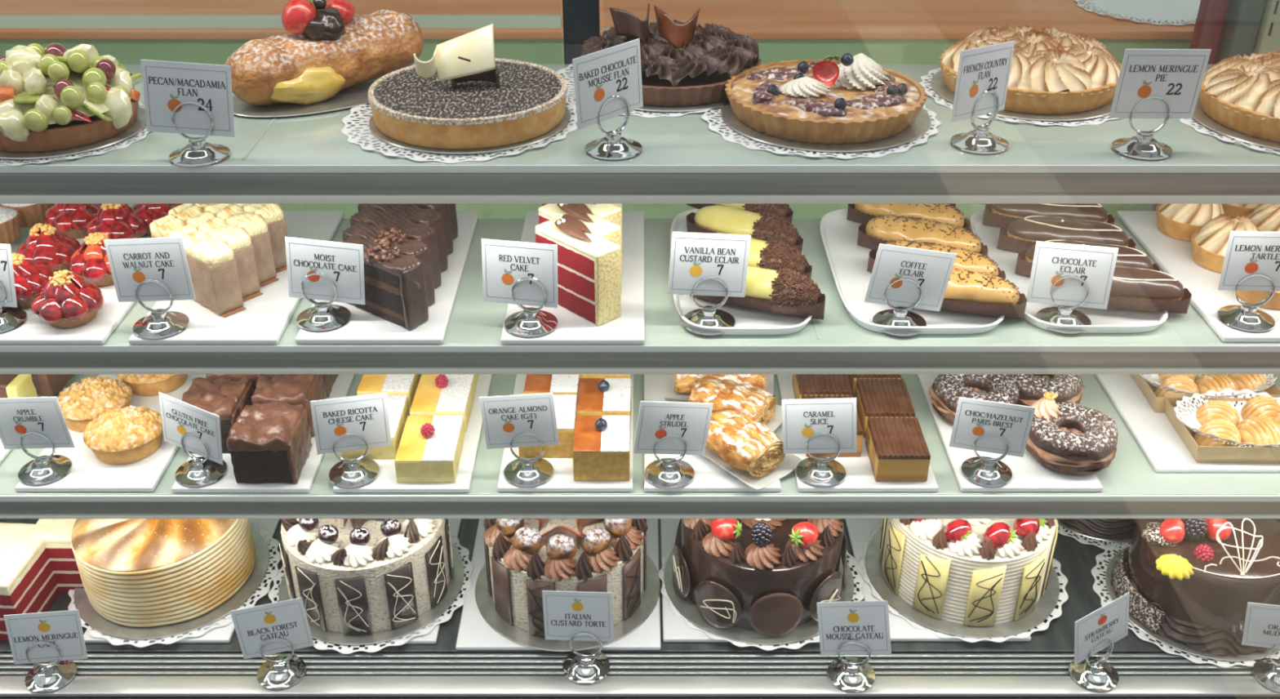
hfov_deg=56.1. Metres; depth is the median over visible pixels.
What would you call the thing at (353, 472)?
card holder
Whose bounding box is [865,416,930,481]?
slice
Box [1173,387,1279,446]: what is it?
doily
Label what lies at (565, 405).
cake
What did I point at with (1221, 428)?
pastry
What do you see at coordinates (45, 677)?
card holder
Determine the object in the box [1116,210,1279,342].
serving tray
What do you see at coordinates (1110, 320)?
tray
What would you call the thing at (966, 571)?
cake
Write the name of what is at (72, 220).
tartlet
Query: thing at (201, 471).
card holder
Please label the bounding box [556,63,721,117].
doily
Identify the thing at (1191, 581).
cake
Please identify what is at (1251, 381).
pastry
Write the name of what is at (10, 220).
tartlet
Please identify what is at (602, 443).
cake
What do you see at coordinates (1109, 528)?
chocolate cake
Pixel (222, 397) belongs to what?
chocolate cake square
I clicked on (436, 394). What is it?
cake
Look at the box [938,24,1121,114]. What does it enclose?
pie
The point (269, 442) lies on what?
chocolate cake square
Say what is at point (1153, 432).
serving tray
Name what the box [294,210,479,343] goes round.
serving tray
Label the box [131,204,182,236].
tartlet
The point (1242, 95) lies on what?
pie
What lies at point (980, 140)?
card holder
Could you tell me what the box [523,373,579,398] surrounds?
cake
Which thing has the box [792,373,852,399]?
slice
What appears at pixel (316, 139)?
glass shelf
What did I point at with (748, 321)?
tray
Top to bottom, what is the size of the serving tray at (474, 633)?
0.008 m
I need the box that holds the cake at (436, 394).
[409,373,475,431]
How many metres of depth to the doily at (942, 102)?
1.40 m
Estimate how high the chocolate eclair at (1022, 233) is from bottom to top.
0.052 m
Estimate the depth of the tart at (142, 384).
1.67 m
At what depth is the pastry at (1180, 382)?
1.65 m
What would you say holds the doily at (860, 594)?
on the serving tray at (675, 628)
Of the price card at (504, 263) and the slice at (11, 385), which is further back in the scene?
the slice at (11, 385)
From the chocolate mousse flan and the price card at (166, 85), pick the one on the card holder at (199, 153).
the price card at (166, 85)
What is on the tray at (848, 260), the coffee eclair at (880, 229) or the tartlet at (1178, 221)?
the coffee eclair at (880, 229)
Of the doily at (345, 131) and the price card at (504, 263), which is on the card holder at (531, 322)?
the price card at (504, 263)
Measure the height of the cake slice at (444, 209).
0.082 m
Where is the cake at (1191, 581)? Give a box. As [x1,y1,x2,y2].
[1111,518,1279,656]
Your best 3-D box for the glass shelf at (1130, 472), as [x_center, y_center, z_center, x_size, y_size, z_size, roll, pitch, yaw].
[0.000,0.094,1.651,2.700,0.008,0.355,0,30,0]
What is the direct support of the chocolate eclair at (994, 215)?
on the tray at (1110, 320)
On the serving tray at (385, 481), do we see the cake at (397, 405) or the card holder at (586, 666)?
the cake at (397, 405)
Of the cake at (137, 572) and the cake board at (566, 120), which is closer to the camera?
the cake board at (566, 120)
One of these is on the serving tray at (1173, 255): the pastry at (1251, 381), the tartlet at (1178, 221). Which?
the tartlet at (1178, 221)
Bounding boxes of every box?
[1130,373,1279,413]
[1162,393,1279,462]
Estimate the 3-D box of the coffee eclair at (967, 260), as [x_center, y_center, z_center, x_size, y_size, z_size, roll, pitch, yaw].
[0.370,-0.106,1.498,0.170,0.052,0.062,12,32,20]
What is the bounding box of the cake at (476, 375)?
[474,373,479,385]
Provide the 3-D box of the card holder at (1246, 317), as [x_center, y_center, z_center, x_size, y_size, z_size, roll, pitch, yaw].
[0.716,-0.061,1.404,0.064,0.062,0.064,5,31,8]
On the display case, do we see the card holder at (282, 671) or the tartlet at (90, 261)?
the card holder at (282, 671)
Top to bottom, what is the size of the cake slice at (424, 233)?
0.082 m
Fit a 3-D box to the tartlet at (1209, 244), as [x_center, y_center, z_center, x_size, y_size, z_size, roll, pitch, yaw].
[0.756,-0.141,1.538,0.090,0.064,0.090,13,33,22]
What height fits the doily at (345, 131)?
0.003 m
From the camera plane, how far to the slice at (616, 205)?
1.53 m
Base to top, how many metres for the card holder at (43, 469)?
0.062 m
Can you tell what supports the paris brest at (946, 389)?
on the serving tray at (1028, 474)
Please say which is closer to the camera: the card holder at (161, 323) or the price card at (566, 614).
the card holder at (161, 323)
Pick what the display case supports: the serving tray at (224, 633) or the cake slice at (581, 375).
the serving tray at (224, 633)
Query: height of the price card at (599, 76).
0.081 m
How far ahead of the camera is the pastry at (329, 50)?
1.42 m
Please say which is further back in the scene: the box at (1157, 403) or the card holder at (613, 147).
the box at (1157, 403)
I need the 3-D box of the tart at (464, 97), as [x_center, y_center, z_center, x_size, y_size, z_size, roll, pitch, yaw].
[-0.197,-0.314,1.367,0.227,0.100,0.227,26,39,37]
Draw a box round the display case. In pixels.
[0,0,1279,698]
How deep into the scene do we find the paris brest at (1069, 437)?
1.51 m
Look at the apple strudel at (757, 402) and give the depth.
1.60 m
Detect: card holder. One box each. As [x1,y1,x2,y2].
[0,280,27,333]
[17,431,72,485]
[24,640,76,693]
[132,279,190,338]
[168,101,230,167]
[174,432,227,487]
[256,636,306,689]
[296,272,351,331]
[328,432,379,488]
[503,276,558,337]
[503,432,553,487]
[562,631,609,684]
[584,95,642,160]
[644,434,694,488]
[682,275,735,335]
[795,431,846,487]
[826,638,875,692]
[871,278,926,336]
[950,90,1008,155]
[960,432,1012,487]
[1035,275,1091,333]
[1068,638,1119,691]
[1111,96,1173,160]
[1217,274,1275,332]
[1252,643,1279,692]
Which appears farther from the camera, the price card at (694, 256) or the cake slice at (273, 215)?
the cake slice at (273, 215)
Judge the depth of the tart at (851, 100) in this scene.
1.35 m
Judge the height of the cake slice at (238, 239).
0.085 m
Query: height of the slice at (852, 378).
0.042 m
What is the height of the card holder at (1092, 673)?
0.062 m
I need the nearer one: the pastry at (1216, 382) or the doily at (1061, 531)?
the pastry at (1216, 382)
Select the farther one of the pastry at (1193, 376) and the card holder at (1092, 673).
the pastry at (1193, 376)
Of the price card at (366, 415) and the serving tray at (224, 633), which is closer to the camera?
the price card at (366, 415)
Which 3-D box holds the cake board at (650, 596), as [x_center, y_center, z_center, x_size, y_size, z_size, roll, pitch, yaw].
[-0.104,0.339,1.729,0.266,0.002,0.266,0,30,0]
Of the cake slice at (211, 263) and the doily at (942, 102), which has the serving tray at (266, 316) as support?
the cake slice at (211, 263)
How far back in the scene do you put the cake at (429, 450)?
1.51 m
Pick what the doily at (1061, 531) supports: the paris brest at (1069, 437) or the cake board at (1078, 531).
the cake board at (1078, 531)
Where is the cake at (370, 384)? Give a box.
[356,373,421,411]
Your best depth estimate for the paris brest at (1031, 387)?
1.62 m
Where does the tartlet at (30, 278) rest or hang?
on the serving tray at (34, 331)
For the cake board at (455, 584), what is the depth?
1.66 m
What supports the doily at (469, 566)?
on the serving tray at (455, 523)
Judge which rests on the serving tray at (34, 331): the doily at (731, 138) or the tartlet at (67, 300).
the tartlet at (67, 300)
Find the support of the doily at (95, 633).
on the serving tray at (224, 633)
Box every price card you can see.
[0,243,17,307]
[0,396,75,448]
[3,608,88,663]
[103,236,195,302]
[140,59,235,137]
[158,391,222,464]
[230,597,314,658]
[284,236,364,304]
[310,392,391,454]
[479,392,559,448]
[481,238,557,307]
[542,590,613,641]
[572,38,643,129]
[633,400,713,454]
[667,231,751,297]
[781,397,856,453]
[816,600,891,655]
[864,244,956,311]
[949,396,1035,457]
[951,40,1014,123]
[1026,240,1118,309]
[1074,591,1129,664]
[1109,48,1211,118]
[1217,231,1279,291]
[1241,601,1279,648]
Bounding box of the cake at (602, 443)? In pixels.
[573,414,630,480]
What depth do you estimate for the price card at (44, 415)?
1.49 m
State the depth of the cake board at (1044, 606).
1.68 m
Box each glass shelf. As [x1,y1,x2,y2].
[0,64,1279,164]
[0,373,1279,494]
[8,218,1279,344]
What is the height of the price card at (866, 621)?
0.086 m
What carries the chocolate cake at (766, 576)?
on the cake board at (685, 606)
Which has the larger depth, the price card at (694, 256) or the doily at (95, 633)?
the doily at (95, 633)
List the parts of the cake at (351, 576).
chocolate panel, chocolate panel, chocolate panel, chocolate panel, chocolate panel, chocolate panel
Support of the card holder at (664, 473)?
on the serving tray at (709, 476)
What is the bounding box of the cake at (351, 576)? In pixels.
[279,518,453,635]
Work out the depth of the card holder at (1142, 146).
1.29 m
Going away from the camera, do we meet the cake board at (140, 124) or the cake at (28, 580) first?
the cake board at (140, 124)
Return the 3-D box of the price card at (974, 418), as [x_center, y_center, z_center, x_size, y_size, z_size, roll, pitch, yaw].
[0.435,0.096,1.486,0.094,0.079,0.004,6,31,10]
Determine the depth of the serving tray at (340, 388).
1.51 m
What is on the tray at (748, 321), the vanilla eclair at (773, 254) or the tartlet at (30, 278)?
the vanilla eclair at (773, 254)
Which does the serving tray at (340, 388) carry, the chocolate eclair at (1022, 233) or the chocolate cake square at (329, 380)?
the chocolate cake square at (329, 380)
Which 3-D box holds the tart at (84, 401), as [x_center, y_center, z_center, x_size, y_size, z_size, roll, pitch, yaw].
[-0.738,0.068,1.621,0.099,0.051,0.099,5,31,9]
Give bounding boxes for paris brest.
[928,373,1019,424]
[1006,373,1084,406]
[1025,391,1118,475]
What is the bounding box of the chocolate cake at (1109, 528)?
[1056,518,1137,539]
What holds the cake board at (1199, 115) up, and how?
on the doily at (1203, 130)
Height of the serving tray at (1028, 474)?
0.008 m
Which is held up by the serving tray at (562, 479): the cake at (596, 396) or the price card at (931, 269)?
the cake at (596, 396)
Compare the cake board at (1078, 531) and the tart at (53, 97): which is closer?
the tart at (53, 97)
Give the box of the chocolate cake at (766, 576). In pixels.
[672,518,846,636]
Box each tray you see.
[0,234,151,344]
[0,395,44,463]
[14,373,206,491]
[83,518,280,642]
[128,210,344,344]
[171,373,355,492]
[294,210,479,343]
[323,518,462,643]
[333,373,493,492]
[455,518,660,649]
[497,373,633,491]
[500,210,644,344]
[643,373,781,491]
[660,518,817,641]
[670,208,812,334]
[776,373,938,491]
[819,208,1004,333]
[844,518,1031,640]
[916,373,1102,491]
[969,209,1168,333]
[1094,373,1279,471]
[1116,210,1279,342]
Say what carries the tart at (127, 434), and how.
on the serving tray at (87, 473)
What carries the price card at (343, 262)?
attached to the card holder at (323, 316)
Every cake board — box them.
[0,106,146,159]
[74,527,269,639]
[232,65,411,117]
[278,542,464,644]
[368,106,570,154]
[475,553,660,651]
[635,99,730,111]
[663,548,853,644]
[720,99,930,152]
[865,529,1059,637]
[930,71,1113,121]
[1055,518,1132,542]
[1105,546,1279,661]
[1192,94,1279,150]
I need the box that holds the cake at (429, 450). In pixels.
[394,414,465,482]
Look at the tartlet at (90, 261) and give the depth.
1.48 m
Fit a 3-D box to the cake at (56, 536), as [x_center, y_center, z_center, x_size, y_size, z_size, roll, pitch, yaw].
[-0.814,0.285,1.736,0.091,0.103,0.086,1,30,1]
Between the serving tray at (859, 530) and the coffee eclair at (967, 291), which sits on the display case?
the serving tray at (859, 530)
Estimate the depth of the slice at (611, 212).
1.47 m
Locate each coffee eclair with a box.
[846,204,970,231]
[857,213,987,256]
[866,239,1005,279]
[940,268,1026,319]
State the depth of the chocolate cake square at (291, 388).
1.57 m
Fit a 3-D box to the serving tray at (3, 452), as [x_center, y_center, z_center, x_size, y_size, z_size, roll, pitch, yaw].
[-0.911,0.084,1.652,0.171,0.008,0.361,0,30,0]
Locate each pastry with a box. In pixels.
[224,0,423,106]
[1154,374,1198,396]
[1158,373,1198,382]
[1193,418,1240,446]
[1194,373,1239,394]
[1195,400,1239,425]
[1228,373,1267,392]
[1235,416,1279,446]
[1240,395,1279,419]
[1271,409,1279,426]
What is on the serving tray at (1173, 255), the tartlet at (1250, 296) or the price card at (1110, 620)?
the tartlet at (1250, 296)
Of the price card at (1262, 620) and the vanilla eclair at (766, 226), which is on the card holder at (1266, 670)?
the price card at (1262, 620)
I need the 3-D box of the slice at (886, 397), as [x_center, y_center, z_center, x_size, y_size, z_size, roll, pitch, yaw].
[0.328,0.078,1.613,0.066,0.042,0.088,0,30,1]
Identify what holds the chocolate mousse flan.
on the cake board at (715, 105)
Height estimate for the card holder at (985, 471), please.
0.062 m
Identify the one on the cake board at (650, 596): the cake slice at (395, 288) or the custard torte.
the custard torte
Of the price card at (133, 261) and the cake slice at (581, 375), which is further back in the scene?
the cake slice at (581, 375)
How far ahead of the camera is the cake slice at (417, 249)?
1.43 m
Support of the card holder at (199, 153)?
on the display case
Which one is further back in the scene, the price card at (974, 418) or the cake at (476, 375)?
the cake at (476, 375)
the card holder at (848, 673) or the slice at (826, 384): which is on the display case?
the card holder at (848, 673)
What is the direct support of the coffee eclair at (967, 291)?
on the tray at (848, 260)
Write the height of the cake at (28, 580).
0.103 m
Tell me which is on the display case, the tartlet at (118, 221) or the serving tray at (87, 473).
the serving tray at (87, 473)
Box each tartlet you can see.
[0,204,54,226]
[0,205,20,244]
[2,252,53,309]
[16,222,80,271]
[31,269,104,328]
[44,204,102,238]
[69,232,114,286]
[86,204,148,239]
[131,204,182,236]
[1155,204,1226,241]
[1191,212,1259,272]
[1222,204,1260,217]
[1233,290,1279,309]
[1246,204,1279,231]
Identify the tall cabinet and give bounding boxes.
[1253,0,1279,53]
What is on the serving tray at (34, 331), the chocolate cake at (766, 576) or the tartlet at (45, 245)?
the tartlet at (45, 245)
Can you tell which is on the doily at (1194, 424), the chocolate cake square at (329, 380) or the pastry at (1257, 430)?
the pastry at (1257, 430)
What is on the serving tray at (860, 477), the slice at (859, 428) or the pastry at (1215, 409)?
the slice at (859, 428)
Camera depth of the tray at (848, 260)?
1.50 m
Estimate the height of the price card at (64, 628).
0.078 m
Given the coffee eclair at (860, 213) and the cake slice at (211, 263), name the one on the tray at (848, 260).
the coffee eclair at (860, 213)
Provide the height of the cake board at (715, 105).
0.002 m
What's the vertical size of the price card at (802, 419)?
0.083 m
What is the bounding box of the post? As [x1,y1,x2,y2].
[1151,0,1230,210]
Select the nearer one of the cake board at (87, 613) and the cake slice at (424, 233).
the cake slice at (424, 233)
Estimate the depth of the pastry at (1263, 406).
1.60 m
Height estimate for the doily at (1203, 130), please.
0.003 m
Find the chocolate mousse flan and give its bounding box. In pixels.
[581,3,761,106]
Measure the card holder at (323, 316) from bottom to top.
0.062 m
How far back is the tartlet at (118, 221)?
1.57 m
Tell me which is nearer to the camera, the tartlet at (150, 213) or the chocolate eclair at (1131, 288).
the chocolate eclair at (1131, 288)
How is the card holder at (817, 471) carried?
on the serving tray at (860, 477)
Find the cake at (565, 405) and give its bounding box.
[518,394,577,457]
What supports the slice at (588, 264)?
on the serving tray at (628, 328)
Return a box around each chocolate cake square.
[182,375,253,453]
[205,373,262,393]
[226,400,312,483]
[251,373,326,437]
[322,373,338,397]
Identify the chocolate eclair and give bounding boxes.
[982,204,1115,226]
[996,215,1135,251]
[1014,240,1159,275]
[1106,266,1191,313]
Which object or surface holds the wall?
on the floor
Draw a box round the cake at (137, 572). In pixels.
[71,518,255,626]
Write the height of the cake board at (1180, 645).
0.002 m
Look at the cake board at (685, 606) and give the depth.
1.65 m
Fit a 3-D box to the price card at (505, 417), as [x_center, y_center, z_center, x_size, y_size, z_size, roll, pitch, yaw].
[-0.149,0.089,1.482,0.096,0.082,0.002,0,30,0]
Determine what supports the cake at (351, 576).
on the cake board at (455, 584)
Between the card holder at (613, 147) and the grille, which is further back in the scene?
the grille
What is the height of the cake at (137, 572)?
0.128 m
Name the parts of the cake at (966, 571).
chocolate panel, chocolate panel, chocolate panel, chocolate panel, chocolate panel, chocolate panel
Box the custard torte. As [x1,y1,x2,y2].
[483,518,648,637]
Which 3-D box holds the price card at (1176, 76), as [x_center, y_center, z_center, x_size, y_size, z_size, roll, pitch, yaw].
[0.550,-0.281,1.271,0.092,0.078,0.004,-1,30,-2]
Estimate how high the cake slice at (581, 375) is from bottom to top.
0.047 m
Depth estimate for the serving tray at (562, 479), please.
1.51 m
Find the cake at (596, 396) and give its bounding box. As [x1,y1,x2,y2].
[576,377,631,426]
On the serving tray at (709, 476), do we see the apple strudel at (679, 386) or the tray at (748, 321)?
the apple strudel at (679, 386)
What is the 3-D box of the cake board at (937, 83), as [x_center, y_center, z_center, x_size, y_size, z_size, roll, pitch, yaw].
[0.479,-0.322,1.484,0.234,0.002,0.234,0,30,0]
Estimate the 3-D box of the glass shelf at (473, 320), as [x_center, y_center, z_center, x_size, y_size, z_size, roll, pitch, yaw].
[0.000,-0.092,1.542,2.700,0.008,0.355,0,30,0]
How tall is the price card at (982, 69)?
0.081 m
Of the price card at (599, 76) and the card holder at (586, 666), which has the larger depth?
the card holder at (586, 666)
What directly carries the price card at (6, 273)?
on the card holder at (11, 318)
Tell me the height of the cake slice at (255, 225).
0.085 m
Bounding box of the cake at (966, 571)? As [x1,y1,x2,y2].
[879,518,1057,626]
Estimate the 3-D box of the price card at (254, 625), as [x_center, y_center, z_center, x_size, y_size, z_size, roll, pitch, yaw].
[-0.477,0.362,1.560,0.097,0.083,0.012,-5,31,-9]
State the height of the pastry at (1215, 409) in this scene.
0.032 m
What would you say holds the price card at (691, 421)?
on the card holder at (664, 473)
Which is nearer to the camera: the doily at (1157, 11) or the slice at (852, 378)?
the slice at (852, 378)
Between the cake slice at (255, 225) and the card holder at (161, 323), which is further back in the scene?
the cake slice at (255, 225)
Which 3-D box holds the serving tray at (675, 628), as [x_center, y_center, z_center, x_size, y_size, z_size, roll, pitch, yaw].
[0.158,0.296,1.814,0.252,0.008,0.405,0,30,0]
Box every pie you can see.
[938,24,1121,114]
[1199,48,1279,142]
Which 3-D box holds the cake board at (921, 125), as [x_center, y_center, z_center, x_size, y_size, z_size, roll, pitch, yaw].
[0.216,-0.275,1.402,0.243,0.002,0.243,0,30,0]
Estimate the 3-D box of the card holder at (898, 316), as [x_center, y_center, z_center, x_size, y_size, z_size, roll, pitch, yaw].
[0.307,-0.057,1.406,0.064,0.062,0.064,0,30,0]
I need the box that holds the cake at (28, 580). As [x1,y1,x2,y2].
[0,522,60,640]
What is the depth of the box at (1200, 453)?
1.53 m
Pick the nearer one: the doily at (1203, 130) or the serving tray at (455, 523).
the doily at (1203, 130)
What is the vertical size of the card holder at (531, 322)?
0.062 m
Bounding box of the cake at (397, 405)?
[340,394,409,458]
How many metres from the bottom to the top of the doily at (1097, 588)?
0.003 m
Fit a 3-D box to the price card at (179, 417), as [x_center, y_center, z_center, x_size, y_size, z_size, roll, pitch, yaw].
[-0.556,0.098,1.487,0.101,0.088,0.002,12,32,20]
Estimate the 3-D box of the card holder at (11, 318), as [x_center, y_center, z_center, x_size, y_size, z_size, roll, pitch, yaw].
[-0.756,-0.059,1.399,0.064,0.062,0.064,0,30,0]
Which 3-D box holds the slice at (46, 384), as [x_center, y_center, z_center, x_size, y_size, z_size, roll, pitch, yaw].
[-0.846,0.025,1.701,0.070,0.046,0.090,3,30,5]
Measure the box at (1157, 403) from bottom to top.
0.030 m
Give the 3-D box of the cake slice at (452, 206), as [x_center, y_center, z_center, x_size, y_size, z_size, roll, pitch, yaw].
[-0.304,-0.195,1.612,0.124,0.082,0.034,17,34,27]
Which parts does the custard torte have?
chocolate panel, chocolate panel, chocolate panel, chocolate panel, chocolate panel, chocolate panel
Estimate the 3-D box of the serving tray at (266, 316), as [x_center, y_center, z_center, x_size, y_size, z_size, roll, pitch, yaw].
[-0.504,-0.101,1.541,0.172,0.008,0.367,0,30,0]
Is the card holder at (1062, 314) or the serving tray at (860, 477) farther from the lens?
the serving tray at (860, 477)
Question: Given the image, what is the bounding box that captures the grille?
[0,653,1279,675]
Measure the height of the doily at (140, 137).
0.003 m
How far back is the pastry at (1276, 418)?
1.58 m
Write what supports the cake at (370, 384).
on the serving tray at (385, 481)
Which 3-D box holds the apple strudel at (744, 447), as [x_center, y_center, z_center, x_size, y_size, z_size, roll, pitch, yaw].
[0.129,0.117,1.535,0.090,0.053,0.130,-23,37,-34]
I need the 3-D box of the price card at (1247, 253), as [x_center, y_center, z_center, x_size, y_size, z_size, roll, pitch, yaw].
[0.720,-0.101,1.380,0.095,0.081,0.002,5,31,8]
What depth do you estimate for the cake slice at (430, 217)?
1.50 m
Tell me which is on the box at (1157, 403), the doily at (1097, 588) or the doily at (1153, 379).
the doily at (1153, 379)
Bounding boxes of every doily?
[0,101,149,165]
[67,518,281,647]
[268,535,474,653]
[341,97,577,164]
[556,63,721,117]
[657,540,864,650]
[701,103,941,159]
[858,524,1068,642]
[919,67,1119,126]
[1057,524,1130,549]
[1074,0,1200,25]
[1091,542,1279,667]
[1139,373,1277,397]
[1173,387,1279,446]
[1179,118,1279,154]
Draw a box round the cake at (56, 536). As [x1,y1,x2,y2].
[27,518,84,593]
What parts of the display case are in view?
door rail, post, sill, rail, rail, rail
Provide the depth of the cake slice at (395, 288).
1.39 m
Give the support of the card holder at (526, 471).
on the serving tray at (562, 479)
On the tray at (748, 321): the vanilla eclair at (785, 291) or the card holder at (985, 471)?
the vanilla eclair at (785, 291)
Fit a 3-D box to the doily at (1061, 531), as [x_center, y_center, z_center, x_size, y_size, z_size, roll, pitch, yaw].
[0.735,0.238,1.917,0.253,0.003,0.253,0,30,0]
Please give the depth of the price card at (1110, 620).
1.55 m
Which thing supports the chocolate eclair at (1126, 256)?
on the tray at (1110, 320)
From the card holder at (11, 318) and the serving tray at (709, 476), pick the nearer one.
the card holder at (11, 318)
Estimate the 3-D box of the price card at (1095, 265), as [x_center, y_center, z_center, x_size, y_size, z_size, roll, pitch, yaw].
[0.503,-0.086,1.398,0.091,0.076,0.009,6,31,10]
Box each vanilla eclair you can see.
[686,204,793,223]
[686,205,803,252]
[688,266,825,319]
[717,232,812,279]
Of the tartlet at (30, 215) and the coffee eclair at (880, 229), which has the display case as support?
the tartlet at (30, 215)
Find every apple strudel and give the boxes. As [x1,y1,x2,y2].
[664,373,773,399]
[688,375,782,431]
[702,408,801,488]
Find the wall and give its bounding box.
[0,0,1195,218]
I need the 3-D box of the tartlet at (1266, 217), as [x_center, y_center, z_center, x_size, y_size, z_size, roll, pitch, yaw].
[0.852,-0.171,1.589,0.090,0.064,0.090,-23,37,-34]
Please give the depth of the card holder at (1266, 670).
1.58 m
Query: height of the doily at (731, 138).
0.003 m
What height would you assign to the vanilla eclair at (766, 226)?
0.054 m
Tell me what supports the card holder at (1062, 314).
on the tray at (1110, 320)
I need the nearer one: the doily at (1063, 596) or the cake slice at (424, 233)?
the cake slice at (424, 233)
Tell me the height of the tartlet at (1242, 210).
0.064 m
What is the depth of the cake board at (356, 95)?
1.43 m
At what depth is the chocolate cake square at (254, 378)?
1.61 m
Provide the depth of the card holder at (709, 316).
1.41 m
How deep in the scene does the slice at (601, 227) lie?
1.44 m
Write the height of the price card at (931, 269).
0.088 m
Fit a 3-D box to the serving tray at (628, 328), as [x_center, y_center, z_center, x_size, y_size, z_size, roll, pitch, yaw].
[-0.078,-0.101,1.541,0.166,0.008,0.367,0,30,0]
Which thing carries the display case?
on the floor
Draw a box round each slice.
[0,373,38,398]
[31,373,74,396]
[149,213,246,317]
[168,204,262,301]
[193,204,279,287]
[232,204,287,273]
[340,235,428,329]
[342,221,435,306]
[350,206,441,288]
[357,204,448,272]
[414,204,453,255]
[448,204,457,239]
[534,213,621,325]
[538,204,621,294]
[542,204,622,275]
[579,373,631,377]
[613,204,622,256]
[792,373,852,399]
[800,394,862,456]
[847,373,901,397]
[854,377,915,437]
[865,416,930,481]
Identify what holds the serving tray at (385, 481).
on the display case
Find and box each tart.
[0,43,142,152]
[57,376,132,431]
[83,404,162,464]
[116,373,187,395]
[368,23,567,149]
[724,53,927,144]

